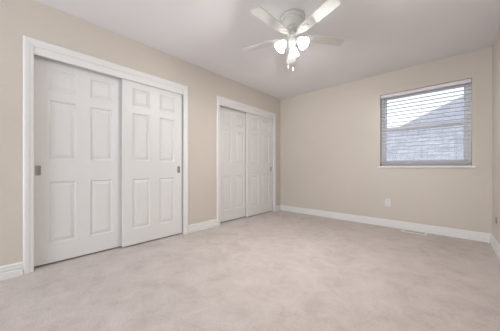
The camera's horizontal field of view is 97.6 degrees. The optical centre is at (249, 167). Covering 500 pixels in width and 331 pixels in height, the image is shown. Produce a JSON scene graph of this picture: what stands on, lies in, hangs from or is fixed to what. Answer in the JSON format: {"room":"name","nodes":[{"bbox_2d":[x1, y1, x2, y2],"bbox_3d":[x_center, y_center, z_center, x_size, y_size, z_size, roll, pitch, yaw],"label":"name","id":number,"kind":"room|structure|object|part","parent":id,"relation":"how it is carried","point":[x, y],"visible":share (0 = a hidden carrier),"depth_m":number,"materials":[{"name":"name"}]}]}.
{"room":"empty bedroom","nodes":[
{"label":"empty bedroom","id":0,"kind":"room"},
{"bbox_2d":[0,0,279,265],"bbox_3d":[-1.862,-0.289,2.682,0.800,2.459,6.666,0,0,42],"label":"wall","id":1,"kind":"structure","parent":0,"point":[18,18],"depth_m":2.32,"materials":[{"name":"beige paint"}]},
{"bbox_2d":[34,55,121,266],"bbox_3d":[-1.772,-0.077,2.327,0.037,2.001,0.759,0,0,42],"label":"door","id":2,"kind":"structure","parent":1,"relation":"in","point":[78,110],"depth_m":2.27,"materials":[{"name":"white wood"}]},
{"bbox_3d":[-1.997,0.026,2.063,0.015,0.094,0.041,0,0,42],"label":"finger pull","id":3,"kind":"part","parent":2,"relation":"part of","materials":[{"name":"silver metal"}]},
{"bbox_2d":[23,35,187,274],"bbox_3d":[-1.487,-0.115,2.577,0.137,2.109,1.651,0,0,42],"label":"door frame","id":4,"kind":"structure","parent":1,"relation":"attached to","point":[31,46],"depth_m":1.98,"materials":[{"name":"white paint"}]},
{"bbox_2d":[0,205,280,280],"bbox_3d":[-1.559,0.883,2.407,0.020,0.114,6.666,0,0,42],"label":"baseboard","id":5,"kind":"structure","parent":1,"relation":"attached to","point":[8,271],"depth_m":1.91,"materials":[{"name":"white paint"}]},
{"bbox_2d":[122,79,181,246],"bbox_3d":[-1.236,-0.077,2.837,0.037,2.001,0.759,0,0,42],"label":"door","id":6,"kind":"structure","parent":1,"relation":"in","point":[151,116],"depth_m":2.78,"materials":[{"name":"white wood"}]},
{"bbox_2d":[220,105,245,221],"bbox_3d":[-0.305,-0.077,3.943,0.035,2.001,0.765,0,0,42],"label":"door","id":7,"kind":"structure","parent":1,"relation":"in","point":[232,121],"depth_m":3.91,"materials":[{"name":"white wood"}]},
{"bbox_2d":[217,95,275,225],"bbox_3d":[-0.032,-0.115,4.179,0.137,2.109,1.621,0,0,42],"label":"door frame","id":8,"kind":"structure","parent":1,"relation":"attached to","point":[222,101],"depth_m":4.02,"materials":[{"name":"white paint"}]},
{"bbox_2d":[246,112,271,216],"bbox_3d":[0.200,-0.077,4.417,0.037,2.001,0.782,0,0,42],"label":"door","id":9,"kind":"structure","parent":1,"relation":"in","point":[258,128],"depth_m":4.36,"materials":[{"name":"white wood"}]},
{"bbox_2d":[0,210,499,330],"bbox_3d":[-0.651,1.000,1.582,4.172,0.120,6.946,0,0,42],"label":"floor","id":10,"kind":"structure","parent":0,"point":[280,270],"depth_m":1.79,"materials":[{"name":"beige carpet"}]},
{"bbox_2d":[401,229,426,235],"bbox_3d":[2.376,0.935,3.172,0.300,0.009,0.112,0,0,42],"label":"floor vent","id":11,"kind":"object","parent":10,"relation":"in","point":[402,230],"visible":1,"depth_m":3.15,"materials":[{"name":"metal"}]},
{"bbox_2d":[35,0,499,98],"bbox_3d":[-0.651,-1.579,1.582,4.172,0.120,6.946,0,0,42],"label":"ceiling","id":12,"kind":"structure","parent":0,"point":[381,36],"depth_m":2.48,"materials":[{"name":"paint"}]},
{"bbox_2d":[242,0,344,70],"bbox_3d":[0.400,-1.246,2.192,1.082,0.546,1.046,0,0,42],"label":"ceiling fan","id":13,"kind":"object","parent":12,"relation":"hanging from","point":[292,23],"visible":1,"depth_m":2.14,"materials":[{"name":"white metal"}]},
{"bbox_3d":[0.112,-1.321,2.375,0.410,0.006,0.116,0,8,27],"label":"blade","id":14,"kind":"part","parent":13,"relation":"part of","materials":[{"name":"white wood"}]},
{"bbox_3d":[0.179,-1.321,1.963,0.410,0.006,0.116,0,8,-45],"label":"blade","id":15,"kind":"part","parent":13,"relation":"part of","materials":[{"name":"white wood"}]},
{"bbox_3d":[0.303,-1.216,2.191,0.111,0.113,0.113,0,0,42],"label":"lamp shade","id":16,"kind":"part","parent":13,"relation":"part of","materials":[{"name":"white glass"}]},
{"bbox_3d":[0.483,-1.321,2.566,0.116,0.006,0.410,-8,-1,9],"label":"blade","id":17,"kind":"part","parent":13,"relation":"part of","materials":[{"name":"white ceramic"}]},
{"bbox_3d":[0.464,-1.216,2.337,0.111,0.113,0.114,0,0,42],"label":"lamp shade","id":18,"kind":"part","parent":13,"relation":"part of","materials":[{"name":"white glass"}]},
{"bbox_3d":[0.510,-1.216,2.123,0.114,0.113,0.116,0,0,42],"label":"lamp shade","id":19,"kind":"part","parent":13,"relation":"part of","materials":[{"name":"white glass"}]},
{"bbox_3d":[0.592,-1.321,1.899,0.116,0.006,0.410,9,-4,-27],"label":"blade","id":20,"kind":"part","parent":13,"relation":"part of","materials":[{"name":"white wood"}]},
{"bbox_3d":[0.780,-1.321,2.272,0.410,0.006,0.116,0,-8,-9],"label":"blade","id":21,"kind":"part","parent":13,"relation":"part of","materials":[{"name":"white paint"}]},
{"bbox_2d":[280,46,491,233],"bbox_3d":[1.637,-0.289,4.101,4.172,2.459,0.140,0,0,42],"label":"wall","id":22,"kind":"structure","parent":0,"point":[330,137],"depth_m":3.60,"materials":[{"name":"beige paint"}]},
{"bbox_2d":[280,205,490,242],"bbox_3d":[1.846,0.883,3.803,3.182,0.114,0.020,0,0,42],"label":"baseboard","id":23,"kind":"structure","parent":22,"relation":"attached to","point":[451,232],"depth_m":3.37,"materials":[{"name":"white paint"}]},
{"bbox_2d":[385,199,390,206],"bbox_3d":[2.197,0.557,3.491,0.075,0.120,0.009,0,0,42],"label":"electrical outlet","id":24,"kind":"object","parent":22,"relation":"attached to","point":[387,201],"visible":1,"depth_m":3.48,"materials":[{"name":"white plastic"}]},
{"bbox_2d":[378,79,475,167],"bbox_3d":[2.552,-0.590,3.255,1.112,1.176,0.182,0,0,42],"label":"window","id":25,"kind":"structure","parent":22,"relation":"in","point":[469,120],"depth_m":3.15,"materials":[{"name":"plastic"}]},
{"bbox_2d":[381,78,470,163],"bbox_3d":[2.534,-0.613,3.239,1.038,1.119,0.071,0,0,42],"label":"window blind","id":26,"kind":"object","parent":25,"relation":"attached to","point":[465,81],"visible":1,"depth_m":3.17,"materials":[{"name":"white plastic"}]},
{"bbox_3d":[2.534,-0.594,3.240,0.002,1.065,0.069,0,0,42],"label":"ladder cord","id":27,"kind":"part","parent":26,"relation":"part of","materials":[{"name":"white fabric"}]},
{"bbox_3d":[2.534,-0.064,3.240,1.032,0.022,0.063,0,0,42],"label":"rail","id":28,"kind":"part","parent":26,"relation":"part of","materials":[{"name":"white plastic"}]},
{"bbox_3d":[2.801,-0.594,2.998,0.002,1.065,0.069,0,0,42],"label":"ladder cord","id":29,"kind":"part","parent":26,"relation":"part of","materials":[{"name":"white fabric"}]},
{"bbox_3d":[2.595,-0.865,3.307,0.978,0.554,0.028,0,0,42],"label":"sash","id":30,"kind":"part","parent":25,"relation":"part of","materials":[{"name":"plastic"}]},
{"bbox_3d":[2.574,-0.352,3.283,0.978,0.588,0.028,0,0,42],"label":"sash","id":31,"kind":"part","parent":25,"relation":"part of","materials":[{"name":"plastic"}]},
{"bbox_3d":[2.527,-0.014,3.227,1.112,0.024,0.107,0,0,42],"label":"sill","id":32,"kind":"part","parent":25,"relation":"part of","materials":[{"name":"white paint"}]},
{"bbox_2d":[492,26,499,244],"bbox_3d":[0.841,-0.289,0.226,0.140,2.459,6.666,0,0,42],"label":"wall","id":33,"kind":"structure","parent":0,"point":[496,45],"depth_m":2.49,"materials":[{"name":"beige paint"}]},
{"bbox_2d":[490,234,499,259],"bbox_3d":[0.782,0.883,0.280,0.020,0.114,6.666,0,0,42],"label":"baseboard","id":34,"kind":"structure","parent":33,"relation":"attached to","point":[493,241],"depth_m":2.45,"materials":[{"name":"white paint"}]},
{"label":"outside","id":35,"kind":"structure","parent":0,"visible":0},
{"bbox_3d":[21.656,4.040,23.833,80.000,0.200,55.594,0,0,42],"label":"ground","id":36,"kind":"structure","parent":35,"visible":0},
{"bbox_2d":[387,95,463,160],"bbox_3d":[10.962,-0.035,8.956,14.220,7.950,14.000,0,0,42],"label":"neighbouring house","id":37,"kind":"structure","parent":36,"relation":"on","point":[449,155],"depth_m":7.46,"materials":[{"name":"grey"}]}
]}

